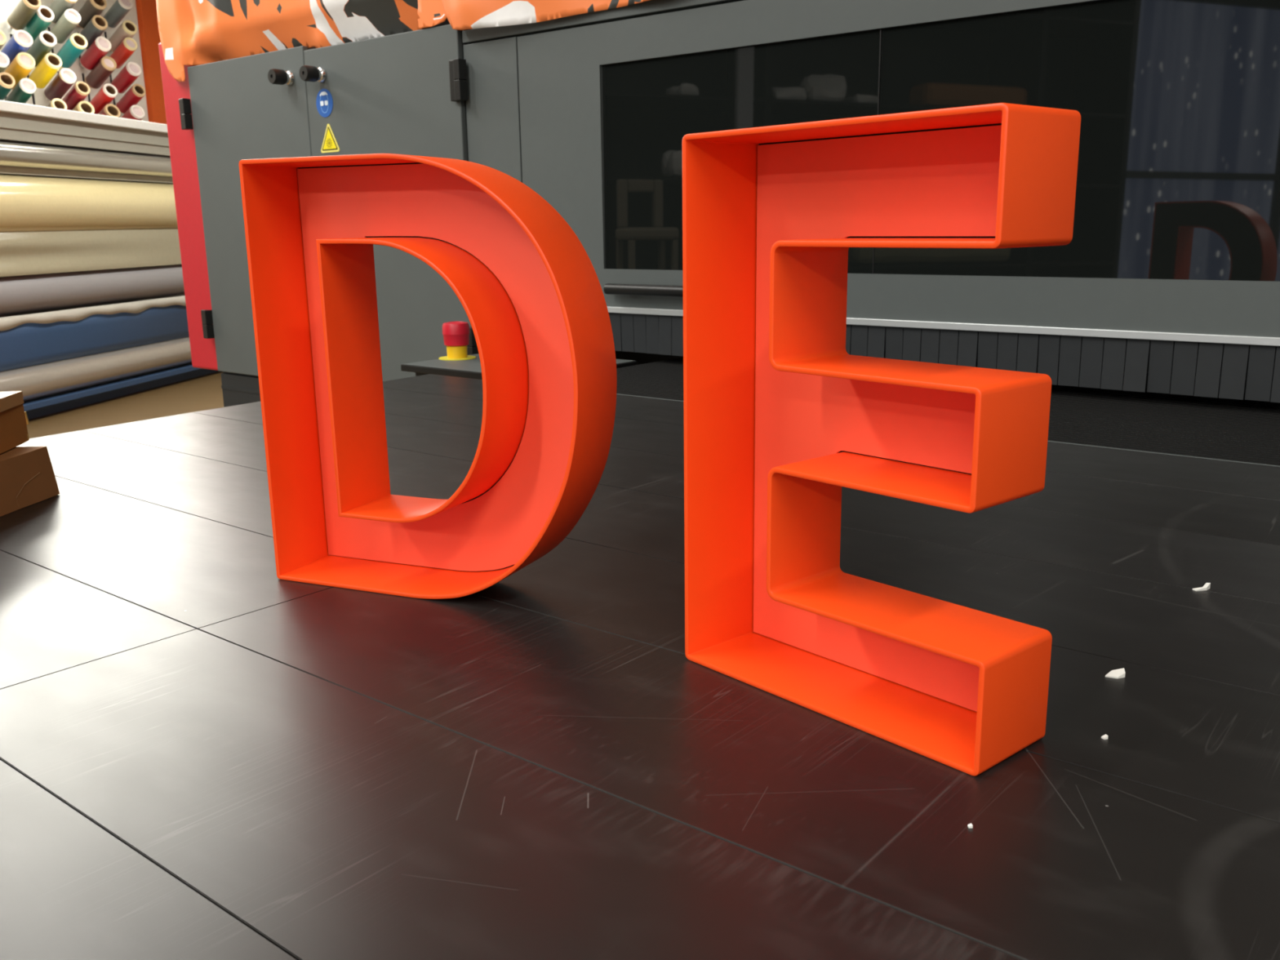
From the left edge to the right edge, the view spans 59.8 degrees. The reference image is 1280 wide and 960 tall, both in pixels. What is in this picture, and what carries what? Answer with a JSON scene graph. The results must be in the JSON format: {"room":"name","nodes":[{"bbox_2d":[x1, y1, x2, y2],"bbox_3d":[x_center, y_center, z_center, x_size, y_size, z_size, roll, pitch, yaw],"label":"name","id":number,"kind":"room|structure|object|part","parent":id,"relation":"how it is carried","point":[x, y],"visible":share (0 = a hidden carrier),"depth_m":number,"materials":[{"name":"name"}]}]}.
{"room":"sign making workshop","nodes":[
{"label":"sign making workshop","id":0,"kind":"room"},
{"bbox_2d":[26,371,223,438],"bbox_3d":[0.610,0.846,2.179,21.661,0.001,24.038,10,17,38],"label":"floor","id":1,"kind":"structure","parent":0,"point":[202,393],"depth_m":8.50,"materials":[{"name":"brown wood"}]},
{"bbox_2d":[0,100,218,419],"bbox_3d":[-4.449,-1.720,8.725,0.575,2.195,4.800,1,13,9],"label":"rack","id":2,"kind":"object","parent":1,"relation":"on","point":[20,122],"visible":0.13,"depth_m":8.61,"materials":[{"name":"metal"}]},
{"bbox_2d":[0,141,172,177],"bbox_3d":[-4.284,-2.449,8.528,0.165,0.165,4.660,1,13,9],"label":"roll","id":3,"kind":"object","parent":2,"relation":"on","point":[11,154],"visible":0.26,"depth_m":8.43,"materials":[{"name":"beige fabric"}]},
{"bbox_2d":[0,174,181,276],"bbox_3d":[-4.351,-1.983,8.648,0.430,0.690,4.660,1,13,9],"label":"roll","id":4,"kind":"object","parent":2,"relation":"on","point":[48,224],"visible":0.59,"depth_m":8.43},
{"bbox_2d":[0,264,184,315],"bbox_3d":[-4.325,-1.525,8.750,0.290,0.290,4.660,1,13,9],"label":"roll","id":5,"kind":"object","parent":2,"relation":"on","point":[44,291],"visible":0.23,"depth_m":8.52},
{"bbox_3d":[-4.659,-1.763,8.748,0.030,1.975,4.800,1,13,9],"label":"panel","id":6,"kind":"part","parent":2,"relation":"part of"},
{"bbox_2d":[0,295,189,371],"bbox_3d":[-4.222,-1.199,8.810,0.039,0.366,4.600,1,13,9],"label":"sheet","id":7,"kind":"object","parent":2,"relation":"hanging from","point":[33,339],"visible":0.66,"depth_m":8.58,"materials":[{"name":"blue fabric"}]},
{"bbox_2d":[0,336,191,400],"bbox_3d":[-4.256,-0.903,8.885,0.235,0.235,4.660,1,13,9],"label":"roll","id":8,"kind":"object","parent":2,"relation":"on","point":[35,381],"visible":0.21,"depth_m":8.58,"materials":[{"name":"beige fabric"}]},
{"bbox_2d":[0,373,1279,959],"bbox_3d":[0.179,0.636,1.116,4.129,0.900,2.595,10,17,38],"label":"work table","id":9,"kind":"object","parent":1,"relation":"on","point":[206,753],"visible":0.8,"depth_m":0.94,"materials":[{"name":"black laminate"}]},
{"bbox_2d":[0,446,59,516],"bbox_3d":[-1.123,0.039,1.602,0.276,0.083,0.504,1,13,7],"label":"cardboard box","id":10,"kind":"object","parent":9,"relation":"on","point":[27,475],"visible":0.98,"depth_m":1.76,"materials":[{"name":"brown cardboard"}]},
{"bbox_2d":[0,391,29,453],"bbox_3d":[-1.117,-0.058,1.646,0.248,0.084,0.412,-2,13,-7],"label":"cardboard box","id":11,"kind":"object","parent":10,"relation":"on","point":[14,420],"visible":1,"depth_m":1.80,"materials":[{"name":"cardboard"}]},
{"bbox_2d":[239,153,617,599],"bbox_3d":[-0.240,-0.115,1.284,0.424,0.500,0.098,5,14,23],"label":"letter","id":12,"kind":"object","parent":9,"relation":"on","point":[529,291],"visible":1,"depth_m":1.30,"materials":[{"name":"orange paint"}]},
{"bbox_3d":[-0.221,-0.125,1.326,0.416,0.492,0.002,5,14,23],"label":"plate","id":13,"kind":"part","parent":12,"relation":"part of","materials":[{"name":"orange plastic"}]},
{"bbox_3d":[-0.223,-0.124,1.324,0.411,0.488,0.003,5,14,23],"label":"panel","id":14,"kind":"part","parent":12,"relation":"part of","materials":[{"name":"orange paint"}]},
{"bbox_2d":[682,102,1080,776],"bbox_3d":[0.186,-0.046,0.961,0.098,0.500,0.333,-12,17,-39],"label":"letter","id":15,"kind":"object","parent":9,"relation":"on","point":[779,415],"visible":1,"depth_m":0.98,"materials":[{"name":"orange paint"}]},
{"bbox_3d":[0.220,-0.053,0.989,0.003,0.487,0.320,-12,17,-39],"label":"panel","id":16,"kind":"part","parent":15,"relation":"part of","materials":[{"name":"orange paint"}]},
{"bbox_3d":[0.222,-0.054,0.990,0.002,0.492,0.326,-12,17,-39],"label":"plate","id":17,"kind":"part","parent":15,"relation":"part of","materials":[{"name":"orange plastic"}]},
{"bbox_2d":[967,823,973,828],"bbox_3d":[0.235,0.247,0.794,0.003,0.002,0.003,-2,13,-6],"label":"crumb","id":18,"kind":"object","parent":9,"relation":"on","point":[970,825],"visible":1,"depth_m":0.79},
{"bbox_2d":[1101,733,1108,739],"bbox_3d":[0.386,0.214,0.926,0.004,0.003,0.003,-4,13,-15],"label":"crumb","id":19,"kind":"object","parent":9,"relation":"on","point":[1104,736],"visible":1,"depth_m":0.93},
{"bbox_2d":[1105,667,1125,678],"bbox_3d":[0.448,0.182,1.049,0.018,0.008,0.009,1,13,9],"label":"paper scrap","id":20,"kind":"object","parent":9,"relation":"on","point":[1116,673],"visible":1,"depth_m":1.05,"materials":[{"name":"white paper"}]},
{"bbox_2d":[1192,582,1210,591],"bbox_3d":[0.651,0.124,1.288,0.022,0.007,0.006,-4,13,-13],"label":"paper scrap","id":21,"kind":"object","parent":9,"relation":"on","point":[1206,586],"visible":1,"depth_m":1.29,"materials":[{"name":"white paper"}]},
{"bbox_2d":[158,0,1279,466],"bbox_3d":[0.871,-0.696,3.499,6.638,2.400,2.363,10,17,38],"label":"machine","id":22,"kind":"object","parent":1,"relation":"on","point":[1156,328],"visible":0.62,"depth_m":2.87,"materials":[{"name":"grey metal"}]},
{"bbox_3d":[-1.432,-1.367,5.629,0.260,1.425,1.800,10,17,38],"label":"red panel","id":23,"kind":"part","parent":22,"relation":"part of","materials":[{"name":"red metal"}]},
{"bbox_3d":[-1.579,-1.067,4.615,0.828,1.292,0.024,10,17,38],"label":"door","id":24,"kind":"part","parent":22,"relation":"part of","materials":[{"name":"grey metal"}]},
{"bbox_3d":[-1.371,-1.539,4.256,0.056,0.056,0.082,10,17,38],"label":"knob","id":25,"kind":"part","parent":22,"relation":"part of","materials":[{"name":"black plastic"}]},
{"bbox_2d":[155,0,447,81],"bbox_3d":[-1.310,-1.834,4.213,1.863,0.490,0.123,10,17,38],"label":"printed banner","id":26,"kind":"object","parent":22,"relation":"on","point":[192,32],"visible":0.84,"depth_m":4.33,"materials":[{"name":"orange plastic"}]},
{"bbox_3d":[-1.214,-1.506,4.133,0.056,0.056,0.082,10,17,38],"label":"knob","id":27,"kind":"part","parent":22,"relation":"part of","materials":[{"name":"black plastic"}]},
{"bbox_3d":[-0.922,-0.948,4.096,0.857,1.275,0.024,10,17,38],"label":"door","id":28,"kind":"part","parent":22,"relation":"part of","materials":[{"name":"grey metal"}]},
{"bbox_3d":[-0.475,-0.927,3.753,0.248,1.036,0.030,10,17,38],"label":"panel","id":29,"kind":"part","parent":22,"relation":"part of","materials":[{"name":"grey metal"}]},
{"bbox_2d":[400,321,637,379],"bbox_3d":[-0.380,-0.321,3.463,0.589,0.323,0.460,10,17,38],"label":"control box","id":30,"kind":"object","parent":22,"relation":"attached to","point":[457,363],"visible":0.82,"depth_m":3.47,"materials":[{"name":"black plastic"}]},
{"bbox_3d":[-0.375,-0.364,3.446,0.562,0.001,0.454,10,17,38],"label":"plate","id":31,"kind":"part","parent":30,"relation":"part of","materials":[{"name":"grey metal"}]},
{"bbox_2d":[441,0,649,30],"bbox_3d":[-0.181,-1.623,3.289,1.161,0.470,0.094,9,16,35],"label":"printed banner","id":32,"kind":"object","parent":22,"relation":"hanging from","point":[461,15],"visible":1,"depth_m":3.48,"materials":[{"name":"orange plastic"}]},
{"bbox_3d":[1.277,-1.178,2.316,4.675,0.038,0.162,10,17,38],"label":"rail","id":33,"kind":"part","parent":22,"relation":"part of","materials":[{"name":"grey metal"}]},
{"bbox_3d":[0.169,-0.551,3.254,0.686,0.034,0.062,10,17,38],"label":"pull handle","id":34,"kind":"part","parent":22,"relation":"part of","materials":[{"name":"black plastic"}]},
{"bbox_3d":[1.323,-0.718,2.305,4.371,0.838,0.030,10,17,38],"label":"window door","id":35,"kind":"part","parent":22,"relation":"part of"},
{"bbox_3d":[1.139,-0.010,1.882,3.750,0.015,0.005,10,17,38],"label":"bed edge trim","id":36,"kind":"part","parent":22,"relation":"part of","materials":[{"name":"black metal"}]},
{"bbox_3d":[-5.264,-2.271,7.712,4.902,3.750,8.428,10,17,38],"label":"wall","id":37,"kind":"structure","parent":0,"visible":0},
{"bbox_2d":[0,0,148,121],"bbox_3d":[-5.060,-3.348,8.524,0.110,1.775,4.360,1,13,9],"label":"board","id":38,"kind":"object","parent":37,"relation":"attached to","point":[37,98],"visible":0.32,"depth_m":9.73,"materials":[{"name":"white plastic"}]},
{"bbox_2d":[0,30,6,49],"bbox_3d":[-4.896,-3.254,8.382,0.348,0.247,0.126,8,16,34],"label":"roll","id":39,"kind":"object","parent":38,"relation":"on","point":[2,37],"visible":1,"depth_m":8.32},
{"bbox_2d":[0,51,9,72],"bbox_3d":[-4.894,-3.099,8.421,0.346,0.244,0.122,8,16,34],"label":"roll","id":40,"kind":"object","parent":38,"relation":"on","point":[4,60],"visible":0.98,"depth_m":8.35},
{"bbox_2d":[0,71,15,100],"bbox_3d":[-4.887,-2.966,8.483,0.347,0.247,0.125,8,16,34],"label":"roll","id":41,"kind":"object","parent":38,"relation":"on","point":[7,82],"visible":1,"depth_m":8.42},
{"bbox_2d":[0,30,32,66],"bbox_3d":[-4.852,-3.348,8.656,0.352,0.256,0.136,8,16,34],"label":"roll","id":42,"kind":"object","parent":38,"relation":"on","point":[21,41],"visible":0.81,"depth_m":8.58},
{"bbox_2d":[4,52,35,89],"bbox_3d":[-4.851,-3.189,8.687,0.352,0.256,0.136,8,16,34],"label":"roll","id":43,"kind":"object","parent":38,"relation":"on","point":[23,64],"visible":0.85,"depth_m":8.61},
{"bbox_2d":[4,78,35,103],"bbox_3d":[-4.851,-3.005,8.712,0.346,0.244,0.122,8,16,34],"label":"roll","id":44,"kind":"object","parent":38,"relation":"on","point":[24,88],"visible":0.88,"depth_m":8.64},
{"bbox_2d":[7,0,40,30],"bbox_3d":[-4.833,-3.673,8.738,0.350,0.253,0.132,8,16,34],"label":"roll","id":45,"kind":"object","parent":38,"relation":"on","point":[24,11],"visible":1,"depth_m":8.70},
{"bbox_2d":[22,5,53,42],"bbox_3d":[-4.809,-3.637,8.893,0.349,0.250,0.129,8,16,34],"label":"roll","id":46,"kind":"object","parent":38,"relation":"on","point":[43,17],"visible":0.84,"depth_m":8.83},
{"bbox_2d":[26,31,56,66],"bbox_3d":[-4.808,-3.454,8.929,0.349,0.250,0.129,8,16,34],"label":"roll","id":47,"kind":"object","parent":38,"relation":"on","point":[46,41],"visible":0.87,"depth_m":8.87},
{"bbox_2d":[28,53,62,88],"bbox_3d":[-4.801,-3.302,8.995,0.350,0.253,0.132,8,16,34],"label":"roll","id":48,"kind":"object","parent":38,"relation":"on","point":[51,63],"visible":0.98,"depth_m":8.94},
{"bbox_2d":[46,98,66,109],"bbox_3d":[-4.796,-2.970,9.070,0.346,0.244,0.122,8,16,34],"label":"roll","id":49,"kind":"object","parent":38,"relation":"on","point":[55,103],"visible":0.33,"depth_m":9.00,"materials":[{"name":"beige cardboard"}]},
{"bbox_2d":[44,68,75,101],"bbox_3d":[-4.775,-3.247,9.171,0.349,0.250,0.129,8,16,34],"label":"roll","id":50,"kind":"object","parent":38,"relation":"on","point":[65,78],"visible":0.94,"depth_m":9.11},
{"bbox_2d":[48,0,77,23],"bbox_3d":[-4.761,-3.904,9.168,0.350,0.253,0.132,8,16,34],"label":"roll","id":51,"kind":"object","parent":38,"relation":"on","point":[58,7],"visible":0.66,"depth_m":9.12,"materials":[{"name":"grey fabric"}]},
{"bbox_2d":[49,8,80,44],"bbox_3d":[-4.757,-3.752,9.215,0.348,0.247,0.126,8,16,34],"label":"roll","id":52,"kind":"object","parent":38,"relation":"on","point":[70,19],"visible":0.94,"depth_m":9.15,"materials":[{"name":"beige fabric"}]},
{"bbox_2d":[56,33,87,68],"bbox_3d":[-4.748,-3.580,9.298,0.352,0.256,0.136,8,16,34],"label":"roll","id":53,"kind":"object","parent":38,"relation":"on","point":[77,43],"visible":0.91,"depth_m":9.24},
{"bbox_2d":[62,81,90,110],"bbox_3d":[-4.747,-3.210,9.354,0.346,0.244,0.122,8,16,34],"label":"roll","id":54,"kind":"object","parent":38,"relation":"on","point":[80,91],"visible":0.77,"depth_m":9.29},
{"bbox_2d":[71,100,94,113],"bbox_3d":[-4.743,-3.058,9.403,0.352,0.256,0.136,8,16,34],"label":"roll","id":55,"kind":"object","parent":38,"relation":"on","point":[83,106],"visible":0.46,"depth_m":9.33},
{"bbox_2d":[77,0,106,28],"bbox_3d":[-4.703,-4.009,9.535,0.352,0.256,0.136,8,16,34],"label":"roll","id":56,"kind":"object","parent":38,"relation":"on","point":[91,8],"visible":0.78,"depth_m":9.48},
{"bbox_2d":[79,14,107,48],"bbox_3d":[-4.702,-3.842,9.559,0.349,0.250,0.129,8,16,34],"label":"roll","id":57,"kind":"object","parent":38,"relation":"on","point":[96,26],"visible":0.83,"depth_m":9.49,"materials":[{"name":"plastic"}]},
{"bbox_2d":[80,36,111,70],"bbox_3d":[-4.698,-3.679,9.611,0.350,0.252,0.132,8,16,34],"label":"roll","id":58,"kind":"object","parent":38,"relation":"on","point":[100,46],"visible":0.99,"depth_m":9.55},
{"bbox_2d":[85,56,116,88],"bbox_3d":[-4.688,-3.543,9.690,0.349,0.250,0.129,8,16,34],"label":"roll","id":59,"kind":"object","parent":38,"relation":"on","point":[106,65],"visible":1,"depth_m":9.63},
{"bbox_2d":[88,83,117,114],"bbox_3d":[-4.689,-3.319,9.717,0.346,0.244,0.122,8,16,34],"label":"roll","id":60,"kind":"object","parent":38,"relation":"on","point":[108,92],"visible":0.9,"depth_m":9.66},
{"bbox_2d":[97,103,120,117],"bbox_3d":[-4.687,-3.151,9.751,0.352,0.256,0.136,8,16,34],"label":"roll","id":61,"kind":"object","parent":38,"relation":"on","point":[109,109],"visible":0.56,"depth_m":9.67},
{"bbox_2d":[103,0,133,28],"bbox_3d":[-4.643,-4.161,9.903,0.348,0.247,0.126,8,16,34],"label":"roll","id":62,"kind":"object","parent":38,"relation":"on","point":[117,11],"visible":0.95,"depth_m":9.85,"materials":[{"name":"fabric"}]},
{"bbox_2d":[108,20,137,52],"bbox_3d":[-4.636,-3.968,9.970,0.349,0.251,0.130,8,16,34],"label":"roll","id":63,"kind":"object","parent":38,"relation":"on","point":[127,28],"visible":0.85,"depth_m":9.90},
{"bbox_2d":[109,37,137,68],"bbox_3d":[-4.637,-3.826,9.984,0.346,0.244,0.122,8,16,34],"label":"roll","id":64,"kind":"object","parent":38,"relation":"on","point":[128,46],"visible":0.94,"depth_m":9.92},
{"bbox_2d":[111,62,141,93],"bbox_3d":[-4.632,-3.625,10.042,0.350,0.253,0.132,8,16,34],"label":"roll","id":65,"kind":"object","parent":38,"relation":"on","point":[131,71],"visible":0.95,"depth_m":9.98,"materials":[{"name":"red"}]},
{"bbox_2d":[116,84,146,113],"bbox_3d":[-4.624,-3.461,10.119,0.346,0.244,0.122,8,16,34],"label":"roll","id":66,"kind":"object","parent":38,"relation":"on","point":[136,92],"visible":0.92,"depth_m":10.06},
{"bbox_2d":[121,104,144,120],"bbox_3d":[-4.630,-3.262,10.105,0.350,0.253,0.132,8,16,34],"label":"roll","id":67,"kind":"object","parent":38,"relation":"on","point":[135,112],"visible":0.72,"depth_m":10.01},
{"bbox_2d":[135,0,166,124],"bbox_3d":[-4.598,-3.176,11.588,0.094,3.745,1.580,1,13,9],"label":"trim","id":68,"kind":"structure","parent":37,"relation":"attached to","point":[147,16],"depth_m":10.68,"materials":[{"name":"orange paint"}]}
]}

